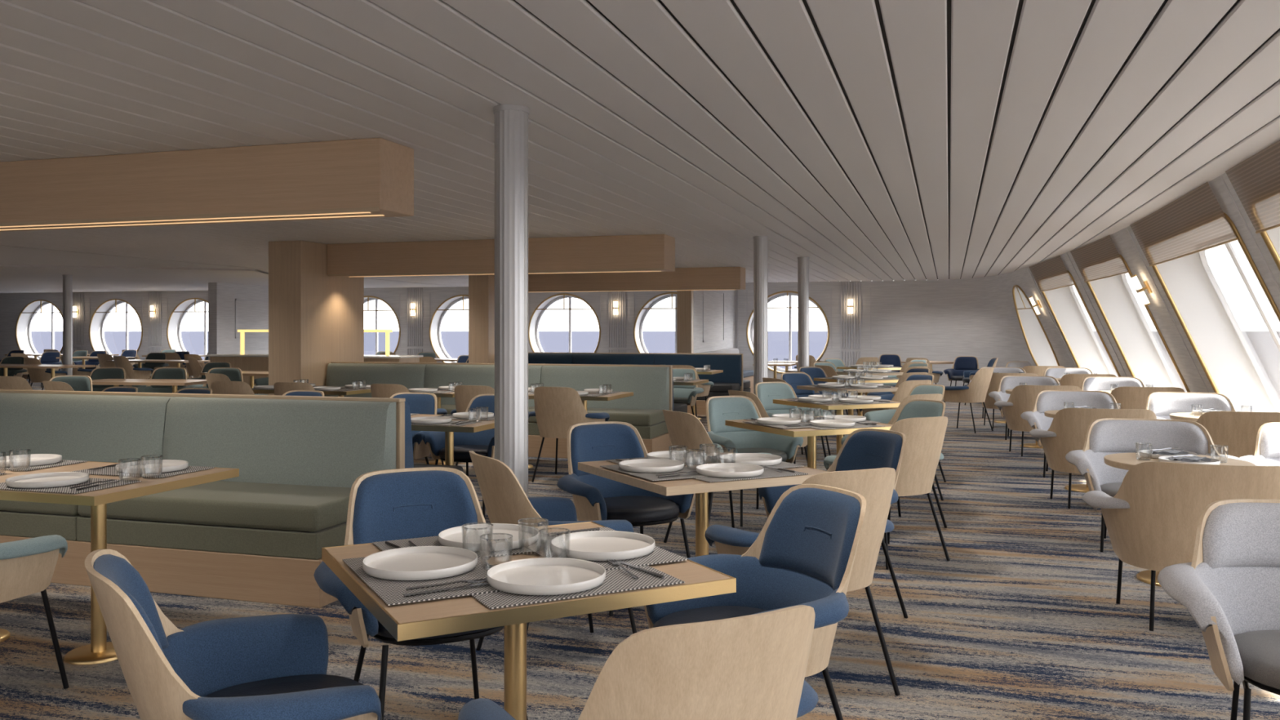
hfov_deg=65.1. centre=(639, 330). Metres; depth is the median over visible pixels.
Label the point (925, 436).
dining chair
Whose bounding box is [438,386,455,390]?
dinner plate
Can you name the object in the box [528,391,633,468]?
dining table
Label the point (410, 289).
trim
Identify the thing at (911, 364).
dining chair
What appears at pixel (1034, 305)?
wall sconce
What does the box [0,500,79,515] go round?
seat cushion
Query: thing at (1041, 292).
trim
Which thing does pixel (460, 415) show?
dinner plate
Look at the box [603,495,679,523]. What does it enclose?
seat cushion
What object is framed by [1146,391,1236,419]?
lounge chair
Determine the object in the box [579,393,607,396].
placemat
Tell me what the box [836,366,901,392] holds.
dining table
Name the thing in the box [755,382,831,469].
dining chair
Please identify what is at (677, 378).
dinner plate
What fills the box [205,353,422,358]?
countertop
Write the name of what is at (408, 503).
dining chair
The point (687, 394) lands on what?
dining chair
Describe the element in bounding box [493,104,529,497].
metal post
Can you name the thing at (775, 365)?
dining table
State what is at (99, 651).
dining table
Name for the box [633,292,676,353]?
window
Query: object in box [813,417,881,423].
placemat
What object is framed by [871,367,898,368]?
placemat
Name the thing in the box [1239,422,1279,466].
lounge chair
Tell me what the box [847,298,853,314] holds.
wall sconce
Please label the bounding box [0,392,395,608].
bench
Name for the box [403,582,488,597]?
table knife
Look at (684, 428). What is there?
dining chair
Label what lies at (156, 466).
dinner plate
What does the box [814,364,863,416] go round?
dining chair
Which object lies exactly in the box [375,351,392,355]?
dining chair
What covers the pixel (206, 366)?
dining chair
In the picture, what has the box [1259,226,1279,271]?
window
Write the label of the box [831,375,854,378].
dinner plate
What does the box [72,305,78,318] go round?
wall sconce
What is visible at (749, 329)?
window
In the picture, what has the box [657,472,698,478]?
table knife
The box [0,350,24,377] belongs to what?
dining chair
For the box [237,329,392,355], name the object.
frame
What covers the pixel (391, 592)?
placemat
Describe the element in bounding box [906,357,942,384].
dining chair
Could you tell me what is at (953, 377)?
seat cushion
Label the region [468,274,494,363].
column
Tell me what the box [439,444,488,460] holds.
seat cushion
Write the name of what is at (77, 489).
table knife
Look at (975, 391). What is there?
dining chair
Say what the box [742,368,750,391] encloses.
bench
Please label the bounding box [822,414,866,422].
dinner plate
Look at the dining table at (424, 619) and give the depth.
2.39 m
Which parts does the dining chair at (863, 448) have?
leg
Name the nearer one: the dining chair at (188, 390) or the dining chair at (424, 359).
the dining chair at (188, 390)
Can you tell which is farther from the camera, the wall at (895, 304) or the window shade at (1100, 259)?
the wall at (895, 304)
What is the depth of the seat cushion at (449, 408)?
11.36 m
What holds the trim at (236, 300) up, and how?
attached to the wall at (251, 315)
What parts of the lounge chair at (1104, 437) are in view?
leg, leg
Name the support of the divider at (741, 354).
on the floor
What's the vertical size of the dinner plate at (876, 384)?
0.026 m
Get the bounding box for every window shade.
[1028,255,1074,292]
[1070,235,1128,282]
[1129,182,1238,266]
[1225,139,1279,233]
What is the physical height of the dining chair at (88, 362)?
0.875 m
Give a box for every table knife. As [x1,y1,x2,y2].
[75,480,119,490]
[385,541,401,548]
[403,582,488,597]
[532,527,599,536]
[616,560,664,578]
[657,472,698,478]
[767,466,795,472]
[786,424,812,426]
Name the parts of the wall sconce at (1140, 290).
plate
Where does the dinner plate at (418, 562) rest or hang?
on the placemat at (391, 592)
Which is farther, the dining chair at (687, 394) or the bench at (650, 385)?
the dining chair at (687, 394)
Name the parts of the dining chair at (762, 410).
leg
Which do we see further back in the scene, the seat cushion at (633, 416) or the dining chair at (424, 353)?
the dining chair at (424, 353)
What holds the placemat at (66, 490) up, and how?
on the dining table at (99, 651)
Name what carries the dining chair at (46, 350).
on the floor
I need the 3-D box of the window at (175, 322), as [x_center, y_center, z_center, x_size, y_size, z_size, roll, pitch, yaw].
[-11.871,0.035,27.091,1.848,1.848,0.447,0,0,17]
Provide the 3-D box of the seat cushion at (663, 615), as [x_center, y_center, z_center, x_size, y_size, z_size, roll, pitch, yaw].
[0.270,0.908,2.992,0.440,0.074,0.458,0,0,-26]
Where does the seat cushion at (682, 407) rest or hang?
on the bench at (682, 407)
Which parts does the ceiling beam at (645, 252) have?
edge trim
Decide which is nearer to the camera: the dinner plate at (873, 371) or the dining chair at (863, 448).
the dining chair at (863, 448)
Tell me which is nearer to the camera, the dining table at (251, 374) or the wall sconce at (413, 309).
the dining table at (251, 374)
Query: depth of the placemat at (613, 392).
9.92 m
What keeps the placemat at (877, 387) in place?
on the dining table at (851, 411)
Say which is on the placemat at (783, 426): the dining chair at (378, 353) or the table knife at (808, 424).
the table knife at (808, 424)
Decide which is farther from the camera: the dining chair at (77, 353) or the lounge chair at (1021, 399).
the dining chair at (77, 353)
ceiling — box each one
[0,0,1279,293]
[0,264,268,277]
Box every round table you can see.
[994,419,1005,423]
[1005,389,1043,448]
[1044,409,1088,493]
[1103,452,1255,586]
[1169,412,1201,422]
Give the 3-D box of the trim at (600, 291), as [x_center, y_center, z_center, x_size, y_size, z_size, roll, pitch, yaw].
[-0.534,-0.270,23.388,0.856,1.320,0.010,0,0,17]
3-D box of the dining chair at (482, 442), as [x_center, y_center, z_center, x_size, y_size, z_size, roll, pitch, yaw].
[-1.230,0.935,7.610,0.747,0.875,0.641,0,0,23]
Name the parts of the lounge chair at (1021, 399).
leg, leg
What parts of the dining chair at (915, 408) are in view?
leg, leg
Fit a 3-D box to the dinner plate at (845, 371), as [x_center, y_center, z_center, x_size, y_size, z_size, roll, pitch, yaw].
[3.179,0.597,14.969,0.290,0.026,0.290,0,0,-25]
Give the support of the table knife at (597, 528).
on the placemat at (542, 547)
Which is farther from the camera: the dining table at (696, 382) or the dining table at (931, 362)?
the dining table at (931, 362)
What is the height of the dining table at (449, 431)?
0.751 m
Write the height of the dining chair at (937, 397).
0.875 m
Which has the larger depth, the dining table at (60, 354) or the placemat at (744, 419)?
the dining table at (60, 354)
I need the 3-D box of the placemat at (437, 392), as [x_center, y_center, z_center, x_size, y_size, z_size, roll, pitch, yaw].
[-2.148,0.616,10.147,0.500,0.003,0.330,0,0,17]
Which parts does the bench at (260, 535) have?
seat, backrest, seat, backrest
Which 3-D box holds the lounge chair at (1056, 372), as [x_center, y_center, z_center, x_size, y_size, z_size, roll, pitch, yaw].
[6.710,0.978,15.628,1.031,0.786,0.701,0,0,14]
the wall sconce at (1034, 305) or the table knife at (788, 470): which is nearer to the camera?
the table knife at (788, 470)
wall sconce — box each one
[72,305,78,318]
[149,305,155,317]
[409,302,416,316]
[613,300,618,315]
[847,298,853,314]
[1028,296,1041,315]
[1130,274,1151,306]
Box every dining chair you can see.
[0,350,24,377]
[0,355,26,377]
[0,376,32,390]
[0,534,69,688]
[10,353,46,383]
[23,357,67,390]
[26,350,58,381]
[29,351,62,387]
[42,381,74,391]
[48,375,93,391]
[58,350,88,370]
[60,356,93,376]
[74,351,106,368]
[84,549,382,719]
[89,367,129,391]
[97,353,133,367]
[101,386,137,392]
[102,366,146,387]
[112,355,152,378]
[120,350,137,365]
[121,349,151,377]
[133,352,168,373]
[137,367,192,392]
[154,367,203,387]
[160,349,176,352]
[164,352,191,377]
[174,351,189,378]
[174,387,212,394]
[183,354,204,378]
[186,356,202,377]
[186,361,231,379]
[195,367,243,388]
[204,373,267,395]
[210,381,254,395]
[253,377,268,394]
[273,382,315,395]
[282,390,324,396]
[313,466,528,719]
[370,383,447,465]
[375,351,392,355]
[379,352,395,355]
[390,392,437,464]
[417,351,436,362]
[419,356,435,362]
[422,394,494,518]
[450,385,529,465]
[456,355,468,363]
[457,604,818,719]
[469,450,636,650]
[528,386,609,482]
[556,421,695,616]
[644,484,866,719]
[662,409,771,542]
[671,364,713,417]
[672,368,703,415]
[704,467,900,695]
[706,395,803,526]
[728,390,807,498]
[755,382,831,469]
[758,428,907,618]
[762,377,831,455]
[781,372,841,450]
[786,370,844,436]
[793,355,816,369]
[798,366,848,414]
[813,362,857,414]
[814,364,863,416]
[823,416,950,569]
[824,358,862,377]
[841,399,946,528]
[855,357,878,365]
[859,379,931,416]
[864,383,946,482]
[866,372,928,395]
[875,373,933,399]
[876,368,929,392]
[878,354,902,372]
[883,363,928,383]
[883,366,927,386]
[888,359,926,377]
[888,361,924,377]
[888,393,943,504]
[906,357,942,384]
[942,368,994,433]
[943,355,979,386]
[960,357,998,405]
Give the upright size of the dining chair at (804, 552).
0.875 m
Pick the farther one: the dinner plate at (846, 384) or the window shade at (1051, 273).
the window shade at (1051, 273)
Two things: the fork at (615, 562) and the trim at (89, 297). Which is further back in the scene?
the trim at (89, 297)
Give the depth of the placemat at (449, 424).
6.62 m
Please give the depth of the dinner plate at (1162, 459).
5.34 m
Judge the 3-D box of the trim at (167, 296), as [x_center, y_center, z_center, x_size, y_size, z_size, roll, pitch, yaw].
[-13.197,-0.270,27.289,0.856,1.320,0.010,0,0,17]
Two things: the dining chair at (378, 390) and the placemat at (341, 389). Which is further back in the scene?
the placemat at (341, 389)
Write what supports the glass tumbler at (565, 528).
on the placemat at (615, 580)
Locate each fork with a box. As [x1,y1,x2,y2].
[69,479,115,488]
[88,465,115,469]
[405,577,487,590]
[408,540,416,546]
[533,533,568,537]
[606,559,639,579]
[656,471,697,475]
[759,465,782,472]
[784,423,810,426]
[1151,448,1180,450]
[1172,453,1199,457]
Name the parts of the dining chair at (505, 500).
leg, leg, leg, leg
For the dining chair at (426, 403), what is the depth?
7.99 m
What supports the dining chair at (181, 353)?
on the floor
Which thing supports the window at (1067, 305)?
in the wall at (977, 317)
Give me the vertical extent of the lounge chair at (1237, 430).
0.786 m
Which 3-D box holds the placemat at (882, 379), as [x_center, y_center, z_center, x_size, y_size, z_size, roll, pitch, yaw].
[2.984,0.616,12.779,0.500,0.003,0.330,0,0,-25]
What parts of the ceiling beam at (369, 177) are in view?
edge trim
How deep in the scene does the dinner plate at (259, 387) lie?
10.58 m
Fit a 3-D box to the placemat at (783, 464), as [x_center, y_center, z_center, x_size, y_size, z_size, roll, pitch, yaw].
[0.482,0.613,4.694,0.330,0.003,0.500,0,0,-28]
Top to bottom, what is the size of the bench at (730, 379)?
0.968 m
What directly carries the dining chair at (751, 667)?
on the floor
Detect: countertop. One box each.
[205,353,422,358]
[205,353,422,395]
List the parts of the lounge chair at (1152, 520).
leg, leg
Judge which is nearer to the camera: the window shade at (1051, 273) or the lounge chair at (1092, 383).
the lounge chair at (1092, 383)
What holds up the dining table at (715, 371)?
on the floor
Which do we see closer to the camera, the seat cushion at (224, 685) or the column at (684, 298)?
the seat cushion at (224, 685)
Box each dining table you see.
[0,364,95,378]
[0,461,239,665]
[4,353,42,382]
[56,356,137,368]
[60,354,119,355]
[91,378,207,393]
[106,359,209,368]
[142,355,205,378]
[200,370,268,388]
[252,387,371,396]
[321,521,736,719]
[410,413,494,465]
[425,390,454,465]
[434,358,457,361]
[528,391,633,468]
[577,452,828,556]
[673,379,708,385]
[691,369,723,419]
[724,416,893,468]
[752,362,796,378]
[768,360,797,372]
[773,399,901,454]
[796,385,898,435]
[813,377,898,416]
[835,371,903,395]
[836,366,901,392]
[900,360,953,368]
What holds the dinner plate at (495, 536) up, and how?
on the placemat at (431, 540)
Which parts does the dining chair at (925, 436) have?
leg, leg, leg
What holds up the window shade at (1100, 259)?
attached to the window at (1143, 348)
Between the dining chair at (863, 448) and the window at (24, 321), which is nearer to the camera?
the dining chair at (863, 448)
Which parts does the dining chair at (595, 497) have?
leg, leg, seat frame, leg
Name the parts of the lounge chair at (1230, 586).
leg, leg, seat frame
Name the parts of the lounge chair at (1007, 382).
leg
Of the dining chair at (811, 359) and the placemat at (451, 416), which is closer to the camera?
the placemat at (451, 416)
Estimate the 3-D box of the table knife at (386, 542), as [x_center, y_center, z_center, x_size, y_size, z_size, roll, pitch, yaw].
[-0.664,0.610,2.798,0.014,0.007,0.225,0,0,-38]
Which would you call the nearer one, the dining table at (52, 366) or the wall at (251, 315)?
the dining table at (52, 366)
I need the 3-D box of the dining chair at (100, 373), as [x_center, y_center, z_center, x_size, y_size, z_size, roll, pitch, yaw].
[-7.175,0.935,13.367,0.747,0.875,0.641,0,0,-8]
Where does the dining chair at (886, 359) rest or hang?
on the floor
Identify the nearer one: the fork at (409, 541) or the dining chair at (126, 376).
the fork at (409, 541)
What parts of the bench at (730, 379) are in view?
backrest, backrest, backrest, seat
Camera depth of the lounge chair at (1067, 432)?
7.69 m
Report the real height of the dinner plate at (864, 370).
0.026 m
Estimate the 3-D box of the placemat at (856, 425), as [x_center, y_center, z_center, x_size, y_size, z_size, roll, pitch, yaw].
[1.290,0.616,6.531,0.500,0.003,0.330,0,0,-25]
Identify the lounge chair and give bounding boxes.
[968,367,1026,417]
[982,373,1037,428]
[988,375,1059,439]
[994,385,1081,456]
[1005,361,1031,368]
[1020,390,1119,477]
[1022,365,1064,376]
[1029,408,1156,508]
[1043,367,1093,382]
[1059,373,1116,388]
[1065,417,1244,552]
[1080,376,1145,391]
[1081,462,1279,631]
[1111,386,1184,409]
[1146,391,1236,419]
[1157,498,1279,719]
[1196,410,1279,457]
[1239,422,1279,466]
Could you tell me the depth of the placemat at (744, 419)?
6.86 m
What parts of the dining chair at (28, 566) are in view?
leg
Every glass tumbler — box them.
[8,448,31,471]
[118,457,141,480]
[140,454,163,478]
[462,523,493,560]
[479,533,512,540]
[517,518,548,555]
[537,528,570,534]
[685,448,705,469]
[699,443,717,462]
[1134,442,1151,460]
[1210,444,1228,462]
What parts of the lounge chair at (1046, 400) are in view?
leg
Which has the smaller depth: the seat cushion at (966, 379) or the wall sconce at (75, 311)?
the seat cushion at (966, 379)
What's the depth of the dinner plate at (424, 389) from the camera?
10.04 m
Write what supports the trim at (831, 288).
attached to the wall at (895, 304)
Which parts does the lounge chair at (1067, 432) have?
leg, leg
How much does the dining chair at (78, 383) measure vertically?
0.875 m
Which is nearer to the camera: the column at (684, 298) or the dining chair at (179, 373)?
the dining chair at (179, 373)
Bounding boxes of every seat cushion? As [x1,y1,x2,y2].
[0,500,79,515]
[78,480,351,532]
[79,367,94,368]
[204,674,382,719]
[377,619,495,639]
[413,463,463,472]
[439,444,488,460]
[440,404,534,414]
[528,408,665,426]
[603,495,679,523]
[653,605,766,627]
[673,397,688,404]
[673,403,687,413]
[709,382,740,392]
[736,448,786,461]
[742,380,750,389]
[743,369,753,377]
[951,375,964,380]
[962,377,969,382]
[1100,482,1121,497]
[1233,630,1279,689]
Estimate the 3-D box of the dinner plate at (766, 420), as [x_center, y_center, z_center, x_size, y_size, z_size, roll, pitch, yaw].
[0.919,0.597,6.646,0.290,0.026,0.290,0,0,-25]
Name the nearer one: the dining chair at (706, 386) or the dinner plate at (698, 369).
the dining chair at (706, 386)
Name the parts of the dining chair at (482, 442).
seat frame, leg, leg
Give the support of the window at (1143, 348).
in the wall at (977, 317)
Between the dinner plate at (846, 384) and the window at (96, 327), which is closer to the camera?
the dinner plate at (846, 384)
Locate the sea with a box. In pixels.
[31,331,827,369]
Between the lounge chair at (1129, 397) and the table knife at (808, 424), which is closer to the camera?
the table knife at (808, 424)
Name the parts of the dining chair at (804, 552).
leg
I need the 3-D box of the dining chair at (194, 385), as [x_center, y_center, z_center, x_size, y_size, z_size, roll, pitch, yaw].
[-6.460,0.935,14.088,0.747,0.875,0.641,0,0,22]
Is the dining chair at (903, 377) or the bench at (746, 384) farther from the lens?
the bench at (746, 384)
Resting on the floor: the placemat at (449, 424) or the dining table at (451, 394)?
the dining table at (451, 394)
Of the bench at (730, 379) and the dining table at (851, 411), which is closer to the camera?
the dining table at (851, 411)
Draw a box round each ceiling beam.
[0,137,413,231]
[326,234,675,277]
[528,266,745,292]
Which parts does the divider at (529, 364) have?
panel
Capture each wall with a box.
[0,280,919,378]
[208,282,268,362]
[693,289,734,353]
[920,172,1279,392]
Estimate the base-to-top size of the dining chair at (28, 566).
0.875 m
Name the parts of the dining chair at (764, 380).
leg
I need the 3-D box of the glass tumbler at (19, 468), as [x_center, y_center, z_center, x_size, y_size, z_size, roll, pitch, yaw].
[-2.748,0.573,4.446,0.085,0.090,0.084,0,0,17]
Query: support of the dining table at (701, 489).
on the floor
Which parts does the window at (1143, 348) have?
pane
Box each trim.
[72,292,84,352]
[88,297,89,345]
[142,296,168,345]
[147,291,161,376]
[235,298,268,337]
[399,293,430,346]
[406,288,422,355]
[528,292,528,346]
[600,291,600,347]
[608,291,626,352]
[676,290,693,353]
[702,289,724,342]
[734,289,737,348]
[746,289,747,348]
[831,288,871,348]
[840,281,861,366]
[1027,267,1075,368]
[1040,292,1077,368]
[1066,253,1127,377]
[1126,227,1208,392]
[1220,176,1279,291]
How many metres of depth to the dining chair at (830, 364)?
15.99 m
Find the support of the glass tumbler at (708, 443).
on the placemat at (610, 460)
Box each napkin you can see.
[1146,449,1188,455]
[1165,455,1211,462]
[1198,409,1222,412]
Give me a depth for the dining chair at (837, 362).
18.01 m
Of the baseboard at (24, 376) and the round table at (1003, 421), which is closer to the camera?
the round table at (1003, 421)
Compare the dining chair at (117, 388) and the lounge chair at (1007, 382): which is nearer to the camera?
the dining chair at (117, 388)
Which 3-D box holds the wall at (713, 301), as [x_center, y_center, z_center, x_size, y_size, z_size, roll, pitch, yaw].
[1.443,0.145,20.770,0.270,2.449,3.850,0,0,17]
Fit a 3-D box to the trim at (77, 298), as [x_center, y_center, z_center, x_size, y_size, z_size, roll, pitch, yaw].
[-15.731,0.090,28.064,0.440,2.320,0.023,0,0,17]
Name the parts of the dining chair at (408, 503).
leg, leg, seat frame, leg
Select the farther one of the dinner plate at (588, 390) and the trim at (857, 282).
the trim at (857, 282)
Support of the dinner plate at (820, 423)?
on the placemat at (856, 425)
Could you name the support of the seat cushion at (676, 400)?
on the dining chair at (687, 394)
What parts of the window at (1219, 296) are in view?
pane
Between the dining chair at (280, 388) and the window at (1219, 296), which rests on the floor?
the dining chair at (280, 388)
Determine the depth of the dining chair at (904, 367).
16.14 m
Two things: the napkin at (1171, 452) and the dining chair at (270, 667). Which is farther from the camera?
the napkin at (1171, 452)
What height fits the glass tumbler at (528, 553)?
0.090 m
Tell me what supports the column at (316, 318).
on the floor
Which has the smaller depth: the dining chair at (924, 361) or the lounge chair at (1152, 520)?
the lounge chair at (1152, 520)
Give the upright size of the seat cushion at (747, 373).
0.098 m
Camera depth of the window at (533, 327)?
24.14 m
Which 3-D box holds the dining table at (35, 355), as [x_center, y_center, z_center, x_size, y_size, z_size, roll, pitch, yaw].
[-16.103,0.995,26.729,1.200,0.751,0.800,0,0,17]
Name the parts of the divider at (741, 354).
panel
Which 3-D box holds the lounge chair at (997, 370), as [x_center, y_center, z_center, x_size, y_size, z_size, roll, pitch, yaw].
[5.764,0.978,15.919,1.031,0.786,0.701,0,0,14]
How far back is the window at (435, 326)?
25.00 m
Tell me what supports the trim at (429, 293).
attached to the wall at (895, 304)
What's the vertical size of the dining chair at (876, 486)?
0.875 m
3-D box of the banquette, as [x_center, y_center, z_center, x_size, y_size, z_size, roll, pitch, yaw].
[1.817,0.875,20.530,0.555,0.990,3.690,0,0,17]
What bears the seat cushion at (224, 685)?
on the dining chair at (270, 667)
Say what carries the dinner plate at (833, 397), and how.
on the placemat
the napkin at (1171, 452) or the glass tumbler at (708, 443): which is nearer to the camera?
the glass tumbler at (708, 443)
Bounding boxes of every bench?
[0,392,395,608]
[324,363,671,458]
[404,400,463,472]
[528,353,741,414]
[672,380,687,450]
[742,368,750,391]
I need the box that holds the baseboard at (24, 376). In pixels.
[22,374,865,394]
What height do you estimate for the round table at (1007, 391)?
0.660 m
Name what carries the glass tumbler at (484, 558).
on the placemat at (431, 540)
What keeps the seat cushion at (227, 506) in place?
on the bench at (260, 535)
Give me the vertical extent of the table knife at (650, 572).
0.007 m
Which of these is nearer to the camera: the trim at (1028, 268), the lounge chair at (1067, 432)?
the lounge chair at (1067, 432)
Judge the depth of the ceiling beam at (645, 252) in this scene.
11.81 m
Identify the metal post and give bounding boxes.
[62,274,72,375]
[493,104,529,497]
[752,235,768,395]
[797,257,809,371]
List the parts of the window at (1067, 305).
pane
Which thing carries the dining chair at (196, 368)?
on the floor
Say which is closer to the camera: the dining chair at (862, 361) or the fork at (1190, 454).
the fork at (1190, 454)
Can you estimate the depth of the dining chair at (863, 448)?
5.02 m
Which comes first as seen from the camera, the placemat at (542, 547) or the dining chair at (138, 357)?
the placemat at (542, 547)
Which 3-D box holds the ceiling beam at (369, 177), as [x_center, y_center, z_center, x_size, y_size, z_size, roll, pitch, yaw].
[-5.393,-0.874,7.001,8.370,0.411,0.374,0,0,17]
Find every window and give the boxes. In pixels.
[15,299,62,359]
[88,298,142,356]
[166,297,208,359]
[364,295,400,353]
[429,294,468,363]
[528,293,600,352]
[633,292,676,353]
[746,290,829,373]
[1012,284,1059,365]
[1041,270,1120,377]
[1086,254,1190,392]
[1151,212,1279,412]
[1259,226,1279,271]
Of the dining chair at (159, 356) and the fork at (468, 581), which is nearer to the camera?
the fork at (468, 581)
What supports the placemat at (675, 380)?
on the dining table at (696, 382)
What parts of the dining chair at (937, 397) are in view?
leg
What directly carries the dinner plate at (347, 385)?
on the placemat at (342, 387)
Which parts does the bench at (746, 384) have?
seat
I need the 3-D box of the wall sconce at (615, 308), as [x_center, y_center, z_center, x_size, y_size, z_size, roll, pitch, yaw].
[-0.556,-0.530,23.317,0.124,0.346,0.115,0,0,17]
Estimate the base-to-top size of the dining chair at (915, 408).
0.875 m
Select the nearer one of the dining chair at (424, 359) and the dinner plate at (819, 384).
the dinner plate at (819, 384)
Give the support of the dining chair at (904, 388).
on the floor
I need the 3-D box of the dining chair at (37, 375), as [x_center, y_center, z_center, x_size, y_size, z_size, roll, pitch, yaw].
[-11.287,0.935,19.015,0.747,0.875,0.641,0,0,27]
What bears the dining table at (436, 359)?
on the floor
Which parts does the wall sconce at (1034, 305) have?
plate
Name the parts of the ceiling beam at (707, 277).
edge trim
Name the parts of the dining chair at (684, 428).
leg, leg, leg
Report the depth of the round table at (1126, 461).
5.51 m
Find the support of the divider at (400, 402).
on the floor
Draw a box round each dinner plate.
[0,453,62,466]
[5,471,88,488]
[115,459,188,474]
[253,385,273,389]
[313,386,340,390]
[344,384,371,387]
[362,546,477,580]
[408,387,437,392]
[410,416,451,423]
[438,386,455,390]
[438,523,539,551]
[452,412,493,418]
[486,557,605,595]
[528,387,535,391]
[551,530,654,560]
[577,391,587,395]
[583,388,613,392]
[618,458,684,472]
[646,450,707,462]
[672,377,693,379]
[695,368,710,370]
[696,462,764,477]
[719,453,782,466]
[756,417,800,425]
[771,413,813,420]
[798,396,831,401]
[808,395,840,399]
[809,419,855,427]
[817,383,844,386]
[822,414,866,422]
[825,382,851,386]
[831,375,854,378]
[839,398,873,403]
[840,374,860,377]
[843,369,862,372]
[847,395,880,399]
[848,368,867,371]
[849,384,877,388]
[850,364,868,367]
[857,382,883,386]
[859,376,883,379]
[865,375,888,377]
[866,370,887,373]
[871,365,889,367]
[871,368,891,371]
[1138,448,1196,458]
[1158,455,1220,464]
[1191,409,1209,414]
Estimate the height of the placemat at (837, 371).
0.003 m
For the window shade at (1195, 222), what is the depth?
8.29 m
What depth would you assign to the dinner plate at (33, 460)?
4.68 m
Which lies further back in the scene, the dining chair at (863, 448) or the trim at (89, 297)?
the trim at (89, 297)
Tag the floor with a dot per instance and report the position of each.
(1023, 620)
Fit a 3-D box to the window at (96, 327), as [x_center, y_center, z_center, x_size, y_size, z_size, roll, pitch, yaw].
[-14.404,0.035,27.872,1.848,1.848,0.447,0,0,17]
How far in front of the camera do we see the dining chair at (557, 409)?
9.01 m
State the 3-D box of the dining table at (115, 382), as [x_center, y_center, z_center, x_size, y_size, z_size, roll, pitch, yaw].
[-6.160,0.995,12.497,1.600,0.751,0.800,0,0,9]
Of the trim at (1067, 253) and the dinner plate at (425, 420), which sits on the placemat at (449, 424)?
the dinner plate at (425, 420)
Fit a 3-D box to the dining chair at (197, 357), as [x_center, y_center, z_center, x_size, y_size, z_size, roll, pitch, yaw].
[-9.525,0.935,21.736,0.747,0.875,0.641,0,0,17]
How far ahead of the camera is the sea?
1438.28 m
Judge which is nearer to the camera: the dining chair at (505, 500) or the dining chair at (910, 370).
the dining chair at (505, 500)
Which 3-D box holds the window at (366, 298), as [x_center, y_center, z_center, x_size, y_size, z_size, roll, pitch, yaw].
[-6.806,0.035,25.531,1.848,1.848,0.447,0,0,17]
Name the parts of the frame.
rail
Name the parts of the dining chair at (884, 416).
leg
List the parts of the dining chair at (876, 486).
leg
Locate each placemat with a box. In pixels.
[0,459,88,471]
[0,477,141,493]
[71,466,214,478]
[317,388,358,391]
[340,386,370,389]
[342,556,499,605]
[372,526,546,558]
[409,391,454,393]
[411,420,481,426]
[437,415,494,420]
[471,564,684,609]
[524,526,688,570]
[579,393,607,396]
[587,391,620,393]
[600,464,708,480]
[605,457,707,465]
[673,380,691,382]
[675,378,699,380]
[692,468,808,482]
[704,455,804,469]
[742,421,817,428]
[743,418,810,422]
[787,400,845,404]
[810,423,883,429]
[811,386,852,388]
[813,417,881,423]
[825,377,862,380]
[837,371,871,373]
[838,401,896,404]
[840,397,893,401]
[852,386,889,389]
[861,378,896,380]
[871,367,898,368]
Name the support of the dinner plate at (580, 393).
on the placemat at (588, 394)
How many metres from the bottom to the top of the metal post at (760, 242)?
2.450 m
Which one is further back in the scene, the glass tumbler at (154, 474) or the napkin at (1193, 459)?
the napkin at (1193, 459)
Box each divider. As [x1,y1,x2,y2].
[0,389,405,468]
[330,361,672,450]
[528,351,743,391]
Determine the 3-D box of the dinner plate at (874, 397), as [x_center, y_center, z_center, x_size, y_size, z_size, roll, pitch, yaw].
[2.000,0.597,8.946,0.290,0.026,0.290,0,0,-25]
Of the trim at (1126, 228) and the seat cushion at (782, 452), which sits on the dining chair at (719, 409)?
the seat cushion at (782, 452)
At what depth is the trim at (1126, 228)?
10.31 m
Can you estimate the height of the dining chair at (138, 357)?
0.875 m
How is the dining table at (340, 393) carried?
on the floor
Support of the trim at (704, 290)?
attached to the wall at (713, 301)
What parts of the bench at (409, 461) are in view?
backrest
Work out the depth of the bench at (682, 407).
11.73 m
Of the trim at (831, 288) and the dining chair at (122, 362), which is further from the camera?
the trim at (831, 288)
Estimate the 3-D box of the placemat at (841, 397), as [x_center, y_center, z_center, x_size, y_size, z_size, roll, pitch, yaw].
[1.972,0.613,8.988,0.330,0.003,0.500,0,0,-25]
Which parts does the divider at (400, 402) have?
panel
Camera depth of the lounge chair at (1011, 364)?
19.09 m
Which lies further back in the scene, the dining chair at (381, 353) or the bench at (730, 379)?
the dining chair at (381, 353)
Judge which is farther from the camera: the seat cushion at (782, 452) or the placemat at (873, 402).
the placemat at (873, 402)
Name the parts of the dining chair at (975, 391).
leg, leg, leg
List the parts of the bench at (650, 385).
backrest, backrest, seat, backrest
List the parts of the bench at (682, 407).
backrest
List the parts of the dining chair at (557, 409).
leg, leg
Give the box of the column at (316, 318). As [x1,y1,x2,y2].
[268,240,364,396]
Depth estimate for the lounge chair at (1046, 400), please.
9.77 m
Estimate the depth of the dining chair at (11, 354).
22.42 m
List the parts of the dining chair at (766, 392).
leg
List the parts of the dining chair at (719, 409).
leg, leg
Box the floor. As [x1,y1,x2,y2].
[0,378,1279,719]
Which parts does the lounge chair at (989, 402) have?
leg, leg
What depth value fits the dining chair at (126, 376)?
13.95 m
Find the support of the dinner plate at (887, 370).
on the placemat
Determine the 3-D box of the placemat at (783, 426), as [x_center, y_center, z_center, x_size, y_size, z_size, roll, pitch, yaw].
[0.947,0.613,6.604,0.330,0.003,0.500,0,0,-25]
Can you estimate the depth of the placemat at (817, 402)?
8.53 m
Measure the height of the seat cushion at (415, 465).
0.132 m
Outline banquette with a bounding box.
[696,347,753,393]
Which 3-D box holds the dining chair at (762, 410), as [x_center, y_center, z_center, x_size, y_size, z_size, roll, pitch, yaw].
[1.079,0.935,8.511,0.641,0.875,0.747,0,0,-28]
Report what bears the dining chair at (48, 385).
on the floor
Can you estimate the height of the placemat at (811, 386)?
0.003 m
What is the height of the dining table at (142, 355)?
0.751 m
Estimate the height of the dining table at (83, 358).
0.751 m

